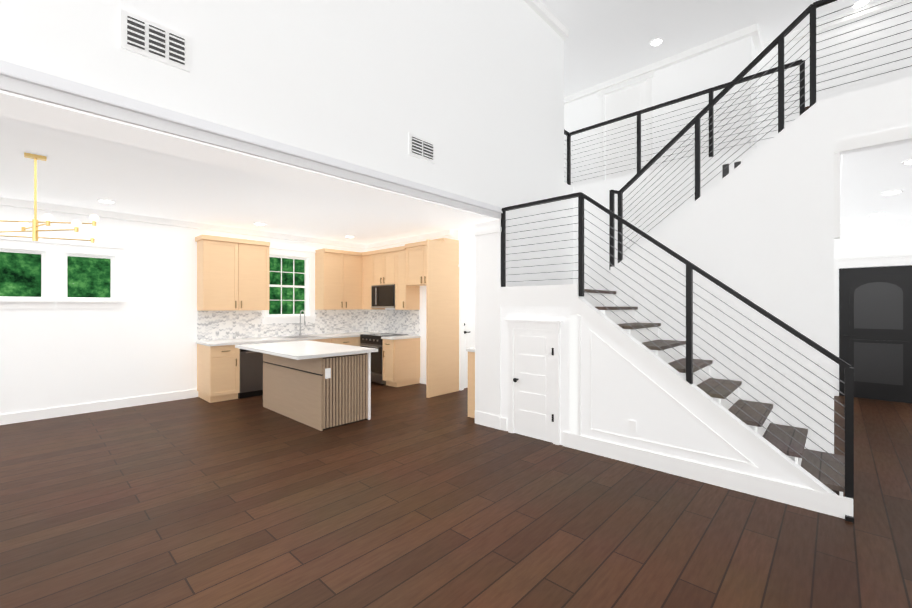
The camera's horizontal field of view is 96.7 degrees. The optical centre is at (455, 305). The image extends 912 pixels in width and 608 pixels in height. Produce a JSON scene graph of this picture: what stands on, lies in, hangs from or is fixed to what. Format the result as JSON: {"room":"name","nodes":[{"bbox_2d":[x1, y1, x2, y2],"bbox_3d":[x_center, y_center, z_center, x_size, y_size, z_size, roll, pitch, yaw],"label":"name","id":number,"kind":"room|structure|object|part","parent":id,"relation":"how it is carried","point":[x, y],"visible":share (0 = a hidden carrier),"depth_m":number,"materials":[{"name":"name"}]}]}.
{"room":"living room","nodes":[
{"label":"living room","id":0,"kind":"room"},
{"bbox_2d":[0,0,595,414],"bbox_3d":[-1.682,-1.302,2.829,0.360,5.600,11.290,0,0,43],"label":"wall","id":1,"kind":"structure","parent":0,"point":[472,90],"depth_m":4.48,"materials":[{"name":"white paint"}]},
{"bbox_2d":[0,236,56,308],"bbox_3d":[-5.657,-0.412,5.203,0.170,0.905,0.770,0,0,43],"label":"dining room window","id":2,"kind":"structure","parent":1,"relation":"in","point":[45,300],"depth_m":5.32,"materials":[{"name":"white wood"}]},
{"bbox_2d":[53,241,124,308],"bbox_3d":[-5.165,-0.412,5.729,0.170,0.905,0.750,0,0,43],"label":"dining room window","id":3,"kind":"structure","parent":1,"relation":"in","point":[63,250],"depth_m":5.68,"materials":[{"name":"white wood"}]},
{"bbox_2d":[120,8,189,71],"bbox_3d":[-1.792,-1.582,2.432,0.020,0.220,0.340,0,0,43],"label":"air vent","id":4,"kind":"object","parent":1,"relation":"in","point":[142,36],"visible":1,"depth_m":2.42,"materials":[{"name":"white metal"}]},
{"bbox_2d":[195,234,242,309],"bbox_3d":[-3.930,-0.519,6.754,0.347,1.200,0.574,0,0,43],"label":"upper cabinet","id":5,"kind":"object","parent":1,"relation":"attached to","point":[219,259],"depth_m":6.61,"materials":[{"name":"brown wood"}]},
{"bbox_2d":[243,239,269,309],"bbox_3d":[-3.619,-0.518,7.087,0.347,1.200,0.574,0,0,43],"label":"upper cabinet","id":6,"kind":"object","parent":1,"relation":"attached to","point":[255,253],"depth_m":7.01,"materials":[{"name":"brown wood"}]},
{"bbox_2d":[0,0,571,429],"bbox_3d":[-2.005,-1.301,2.439,0.460,5.599,10.300,0,0,43],"label":"trim","id":7,"kind":"structure","parent":1,"relation":"attached to","point":[56,98],"depth_m":3.44,"materials":[{"name":"white wood"}]},
{"bbox_2d":[405,242,418,285],"bbox_3d":[-0.617,-0.763,7.539,0.557,0.770,0.347,0,0,43],"label":"upper cabinet","id":8,"kind":"object","parent":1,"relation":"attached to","point":[412,248],"depth_m":7.47,"materials":[{"name":"brown wood"}]},
{"bbox_2d":[409,132,434,163],"bbox_3d":[-0.330,-1.546,3.995,0.020,0.210,0.340,0,0,43],"label":"air vent","id":9,"kind":"object","parent":1,"relation":"in","point":[421,148],"visible":1,"depth_m":3.98,"materials":[{"name":"white metal"}]},
{"bbox_2d":[419,238,458,285],"bbox_3d":[-0.297,-0.763,7.241,0.554,0.770,0.347,0,0,43],"label":"upper cabinet","id":10,"kind":"object","parent":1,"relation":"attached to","point":[438,258],"depth_m":6.91,"materials":[{"name":"brown wood"}]},
{"bbox_2d":[628,420,635,432],"bbox_3d":[1.663,1.139,3.852,0.062,0.112,0.061,0,0,10],"label":"outlets","id":11,"kind":"object","parent":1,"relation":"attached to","point":[631,423],"depth_m":3.84,"materials":[{"name":"white plastic"}]},
{"bbox_2d":[0,106,911,607],"bbox_3d":[0.423,-0.122,2.700,12.850,3.480,14.600,0,0,43],"label":"floor","id":12,"kind":"structure","parent":0,"point":[410,496],"depth_m":2.83,"materials":[{"name":"brown wood"}]},
{"bbox_2d":[196,342,234,402],"bbox_3d":[-3.855,1.061,6.577,0.697,0.880,0.420,0,0,43],"label":"base cabinet","id":13,"kind":"object","parent":12,"relation":"on","point":[215,364],"depth_m":6.35,"materials":[{"name":"brown wood"}]},
{"bbox_2d":[199,330,374,345],"bbox_3d":[-2.868,0.601,7.611,0.727,0.038,3.317,0,0,43],"label":"countertop","id":14,"kind":"structure","parent":13,"relation":"on","point":[286,337],"depth_m":7.14,"materials":[{"name":"white stone"}]},
{"bbox_2d":[281,310,319,337],"bbox_3d":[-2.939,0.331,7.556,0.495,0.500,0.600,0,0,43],"label":"sink faucet","id":15,"kind":"object","parent":14,"relation":"on","point":[300,334],"depth_m":7.68,"materials":[{"name":"silver metal"}]},
{"bbox_2d":[235,342,271,398],"bbox_3d":[-3.444,1.061,6.905,0.553,0.880,0.738,0,0,43],"label":"base cabinet","id":16,"kind":"object","parent":12,"relation":"on","point":[248,364],"depth_m":6.60,"materials":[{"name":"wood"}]},
{"bbox_2d":[238,342,271,397],"bbox_3d":[-3.431,1.061,6.893,0.588,0.880,0.610,0,0,43],"label":"dishwasher","id":17,"kind":"object","parent":16,"relation":"in","point":[250,363],"depth_m":6.61,"materials":[{"name":"black metal"}]},
{"bbox_2d":[263,352,370,430],"bbox_3d":[-1.997,1.057,5.690,1.730,0.888,0.698,0,0,43],"label":"kitchen island","id":18,"kind":"object","parent":12,"relation":"on","point":[321,386],"depth_m":5.17,"materials":[{"name":"brown wood"}]},
{"bbox_2d":[235,340,377,359],"bbox_3d":[-2.115,0.591,5.622,1.950,0.040,1.100,0,0,43],"label":"island countertop","id":19,"kind":"structure","parent":18,"relation":"on","point":[305,349],"depth_m":5.27,"materials":[{"name":"white stone"}]},
{"bbox_2d":[311,338,334,342],"bbox_3d":[-2.776,1.062,7.731,0.697,0.880,0.618,0,0,43],"label":"base cabinet","id":20,"kind":"object","parent":12,"relation":"on","point":[328,340],"depth_m":7.57,"materials":[{"name":"brown wood"}]},
{"bbox_2d":[335,338,358,345],"bbox_3d":[-2.422,1.062,8.110,0.697,0.880,0.655,0,0,43],"label":"base cabinet","id":21,"kind":"object","parent":12,"relation":"on","point":[345,341],"depth_m":7.94,"materials":[{"name":"brown wood"}]},
{"bbox_2d":[359,334,394,384],"bbox_3d":[-1.407,1.045,8.057,0.781,0.915,0.645,0,0,43],"label":"stove","id":22,"kind":"object","parent":12,"relation":"on","point":[365,340],"depth_m":7.73,"materials":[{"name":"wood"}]},
{"bbox_2d":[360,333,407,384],"bbox_3d":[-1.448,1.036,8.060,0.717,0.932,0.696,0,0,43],"label":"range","id":23,"kind":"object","parent":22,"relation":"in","point":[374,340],"depth_m":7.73,"materials":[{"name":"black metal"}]},
{"bbox_2d":[383,338,419,386],"bbox_3d":[-1.034,1.062,7.723,0.340,0.880,0.647,0,0,43],"label":"base cabinet","id":24,"kind":"object","parent":12,"relation":"on","point":[401,357],"depth_m":7.55,"materials":[{"name":"brown wood"}]},
{"bbox_2d":[391,334,420,341],"bbox_3d":[-1.300,0.596,7.952,1.082,0.048,0.677,0,0,43],"label":"countertop","id":25,"kind":"structure","parent":24,"relation":"on","point":[396,335],"depth_m":7.74,"materials":[{"name":"white stone"}]},
{"bbox_2d":[197,309,419,340],"bbox_3d":[-2.478,0.332,7.261,1.778,0.498,3.298,0,0,43],"label":"backsplash","id":26,"kind":"structure","parent":25,"relation":"on","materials":[{"name":"tile"}]},
{"bbox_2d":[466,347,474,417],"bbox_3d":[0.613,1.041,5.774,0.307,0.920,1.090,0,0,43],"label":"base cabinet","id":27,"kind":"object","parent":12,"relation":"on","point":[471,382],"visible":0.18,"depth_m":5.43,"materials":[{"name":"brown wood"}]},
{"bbox_2d":[499,0,911,522],"bbox_3d":[3.336,-0.635,3.621,6.198,4.268,2.126,0,0,43],"label":"stairs","id":28,"kind":"structure","parent":12,"relation":"on","point":[580,371],"depth_m":3.92,"materials":[{"name":"white paint"}]},
{"bbox_3d":[0.846,0.832,4.564,0.720,1.335,0.102,0,0,43],"label":"understair door","id":29,"kind":"part","parent":28,"relation":"part of","materials":[{"name":"white wood"}]},
{"bbox_2d":[0,0,911,244],"bbox_3d":[0.496,-2.787,2.634,12.450,2.870,14.400,0,0,43],"label":"ceiling","id":30,"kind":"structure","parent":0,"point":[606,40],"depth_m":5.51,"materials":[{"name":"white paint"}]},
{"bbox_2d":[0,152,98,242],"bbox_3d":[-3.779,-0.965,3.646,1.001,0.769,0.358,0,0,-3],"label":"chandelier","id":31,"kind":"object","parent":30,"relation":"hanging from","point":[48,218],"visible":1,"depth_m":3.64,"materials":[{"name":"gold metal"}]},
{"bbox_2d":[97,199,115,203],"bbox_3d":[-4.504,-1.342,5.228,0.187,0.013,0.187,0,0,31],"label":"recessed light","id":32,"kind":"object","parent":30,"relation":"in","point":[99,200],"depth_m":5.21,"materials":[{"name":"white"}]},
{"bbox_2d":[650,38,662,45],"bbox_3d":[3.115,-4.092,6.306,0.187,0.013,0.187,0,0,31],"label":"recessed light","id":33,"kind":"object","parent":30,"relation":"in","point":[656,42],"depth_m":6.30,"materials":[{"name":"white plastic"}]},
{"bbox_2d":[851,0,870,8],"bbox_3d":[5.484,-4.092,5.501,0.187,0.013,0.187,0,0,31],"label":"recessed light","id":34,"kind":"object","parent":30,"relation":"in","point":[862,4],"depth_m":5.51,"materials":[{"name":"white plastic"}]},
{"bbox_2d":[880,190,903,194],"bbox_3d":[5.181,-1.343,4.824,0.187,0.013,0.187,0,0,31],"label":"recessed light","id":35,"kind":"object","parent":30,"relation":"in","point":[893,191],"depth_m":4.80,"materials":[{"name":"white"}]},
{"bbox_2d":[901,159,911,164],"bbox_3d":[4.275,-1.343,3.768,0.187,0.013,0.187,0,0,31],"label":"recessed light","id":36,"kind":"object","parent":30,"relation":"in","point":[907,162],"depth_m":3.80,"materials":[{"name":"white"}]},
{"bbox_2d":[464,276,474,387],"bbox_3d":[0.370,0.477,7.569,0.100,2.040,0.790,0,0,43],"label":"door","id":37,"kind":"structure","parent":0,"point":[469,311],"depth_m":7.42,"materials":[{"name":"white wood"}]},
{"bbox_2d":[596,36,755,179],"bbox_3d":[2.679,-2.973,7.713,4.800,2.250,0.200,0,0,43],"label":"wall","id":38,"kind":"structure","parent":0,"point":[718,66],"depth_m":6.43,"materials":[{"name":"white paint"}]},
{"bbox_2d":[263,246,315,322],"bbox_3d":[-3.215,-0.385,7.814,0.170,1.415,1.020,0,0,43],"label":"kitchen window","id":39,"kind":"structure","parent":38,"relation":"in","point":[284,253],"depth_m":7.91,"materials":[{"name":"white wood"}]},
{"bbox_2d":[315,248,338,309],"bbox_3d":[-2.542,-0.518,8.239,0.347,1.200,0.499,0,0,43],"label":"upper cabinet","id":40,"kind":"object","parent":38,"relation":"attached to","point":[326,261],"depth_m":8.05,"materials":[{"name":"brown wood"}]},
{"bbox_2d":[339,250,362,309],"bbox_3d":[-2.261,-0.517,8.511,0.386,1.200,0.519,0,0,43],"label":"upper cabinet","id":41,"kind":"object","parent":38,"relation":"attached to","point":[357,294],"depth_m":8.38,"materials":[{"name":"brown wood"}]},
{"bbox_2d":[363,250,374,309],"bbox_3d":[-1.737,-0.517,8.560,0.429,1.200,0.386,0,0,43],"label":"upper cabinet","id":42,"kind":"object","parent":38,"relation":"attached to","point":[368,257],"depth_m":8.46,"materials":[{"name":"brown wood"}]},
{"bbox_2d":[367,282,374,309],"bbox_3d":[-1.551,-0.210,8.371,0.220,0.524,0.407,0,0,43],"label":"upper cabinet","id":43,"kind":"object","parent":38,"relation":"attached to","point":[370,285],"depth_m":8.37,"materials":[{"name":"brown wood"}]},
{"bbox_2d":[375,250,378,281],"bbox_3d":[-1.454,-0.765,8.322,0.449,0.705,0.347,0,0,43],"label":"upper cabinet","id":44,"kind":"object","parent":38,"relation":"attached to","point":[376,251],"depth_m":8.22,"materials":[{"name":"brown wood"}]},
{"bbox_2d":[375,282,394,309],"bbox_3d":[-1.288,-0.210,8.125,0.560,0.524,0.407,0,0,43],"label":"upper cabinet","id":45,"kind":"object","parent":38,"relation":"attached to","point":[384,291],"depth_m":8.02,"materials":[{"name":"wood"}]},
{"bbox_2d":[371,284,394,307],"bbox_3d":[-1.357,-0.179,8.190,0.750,0.462,0.407,0,0,43],"label":"microwave","id":46,"kind":"object","parent":45,"relation":"in","point":[382,295],"depth_m":8.06,"materials":[{"name":"black metal"}]},
{"bbox_2d":[379,247,394,281],"bbox_3d":[-1.217,-0.765,8.101,0.434,0.705,0.347,0,0,43],"label":"upper cabinet","id":47,"kind":"object","parent":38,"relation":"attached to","point":[386,257],"depth_m":8.00,"materials":[{"name":"brown wood"}]},
{"bbox_2d":[395,246,419,309],"bbox_3d":[-0.940,-0.518,7.841,0.445,1.200,0.347,0,0,43],"label":"upper cabinet","id":48,"kind":"object","parent":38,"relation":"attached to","point":[406,297],"depth_m":7.72,"materials":[{"name":"brown wood"}]},
{"bbox_2d":[605,82,645,179],"bbox_3d":[3.061,-2.873,7.309,0.740,2.040,0.048,0,0,43],"label":"door","id":49,"kind":"structure","parent":38,"relation":"in","point":[626,101],"depth_m":7.30,"materials":[{"name":"white"}]},
{"bbox_2d":[572,23,759,180],"bbox_3d":[2.685,-2.973,7.515,4.680,2.249,0.079,0,0,43],"label":"trim","id":50,"kind":"structure","parent":38,"relation":"attached to","point":[646,73],"depth_m":6.95,"materials":[{"name":"white"}]},
{"bbox_2d":[572,136,803,430],"bbox_3d":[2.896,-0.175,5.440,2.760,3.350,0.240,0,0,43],"label":"wall","id":51,"kind":"structure","parent":0,"point":[742,229],"depth_m":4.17,"materials":[{"name":"white paint"}]},
{"bbox_2d":[721,162,729,178],"bbox_3d":[3.286,-1.630,4.943,0.090,0.220,0.014,0,0,43],"label":"air vent","id":52,"kind":"object","parent":51,"relation":"in","point":[726,170],"depth_m":4.94,"materials":[{"name":"white"}]},
{"bbox_2d":[733,159,741,169],"bbox_3d":[3.373,-1.630,4.861,0.090,0.220,0.014,0,0,43],"label":"air vent","id":53,"kind":"object","parent":51,"relation":"in","point":[736,163],"depth_m":4.86,"materials":[{"name":"white"}]},
{"bbox_2d":[756,53,759,143],"bbox_3d":[4.557,-2.974,6.354,0.200,2.250,0.360,0,0,43],"label":"wall","id":54,"kind":"structure","parent":0,"point":[758,64],"depth_m":6.42,"materials":[{"name":"white paint"}]},
{"bbox_2d":[760,36,763,51],"bbox_3d":[4.570,-4.044,6.163,0.079,0.109,0.480,0,0,43],"label":"trim","id":55,"kind":"structure","parent":54,"relation":"attached to","point":[761,44],"depth_m":6.30,"materials":[{"name":"white"}]},
{"bbox_2d":[800,100,831,452],"bbox_3d":[4.772,-0.175,5.308,0.140,3.350,4.230,0,0,43],"label":"wall","id":56,"kind":"structure","parent":0,"point":[815,162],"depth_m":3.67,"materials":[{"name":"white paint"}]},
{"bbox_2d":[787,126,911,461],"bbox_3d":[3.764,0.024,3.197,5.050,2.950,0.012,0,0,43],"label":"trim","id":57,"kind":"structure","parent":56,"relation":"attached to","point":[903,133],"depth_m":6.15,"materials":[{"name":"white wood"}]},
{"bbox_2d":[760,60,911,395],"bbox_3d":[5.437,-1.298,7.733,9.200,5.600,0.200,0,0,43],"label":"wall","id":58,"kind":"structure","parent":0,"point":[889,236],"depth_m":6.29,"materials":[{"name":"white paint"}]},
{"bbox_2d":[839,265,911,402],"bbox_3d":[6.696,0.441,6.442,0.890,2.110,0.115,0,0,43],"label":"front door","id":59,"kind":"structure","parent":58,"relation":"in","point":[875,328],"depth_m":6.44,"materials":[{"name":"black wood"}]},
{"bbox_2d":[828,1,911,179],"bbox_3d":[6.605,-2.975,4.862,3.150,2.250,0.200,0,0,43],"label":"wall","id":60,"kind":"structure","parent":0,"point":[883,102],"depth_m":5.37,"materials":[{"name":"white paint"}]},
{"bbox_2d":[760,0,911,52],"bbox_3d":[6.207,-2.979,5.043,4.000,2.239,0.079,0,0,43],"label":"trim","id":61,"kind":"structure","parent":60,"relation":"attached to","point":[893,3],"depth_m":5.70,"materials":[{"name":"white"}]},
{"label":"outside","id":62,"kind":"structure","parent":0,"visible":0},
{"bbox_2d":[0,252,304,313],"bbox_3d":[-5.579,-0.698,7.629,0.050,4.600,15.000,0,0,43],"label":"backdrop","id":63,"kind":"structure","parent":62,"point":[20,274],"depth_m":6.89,"materials":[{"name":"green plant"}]}
]}

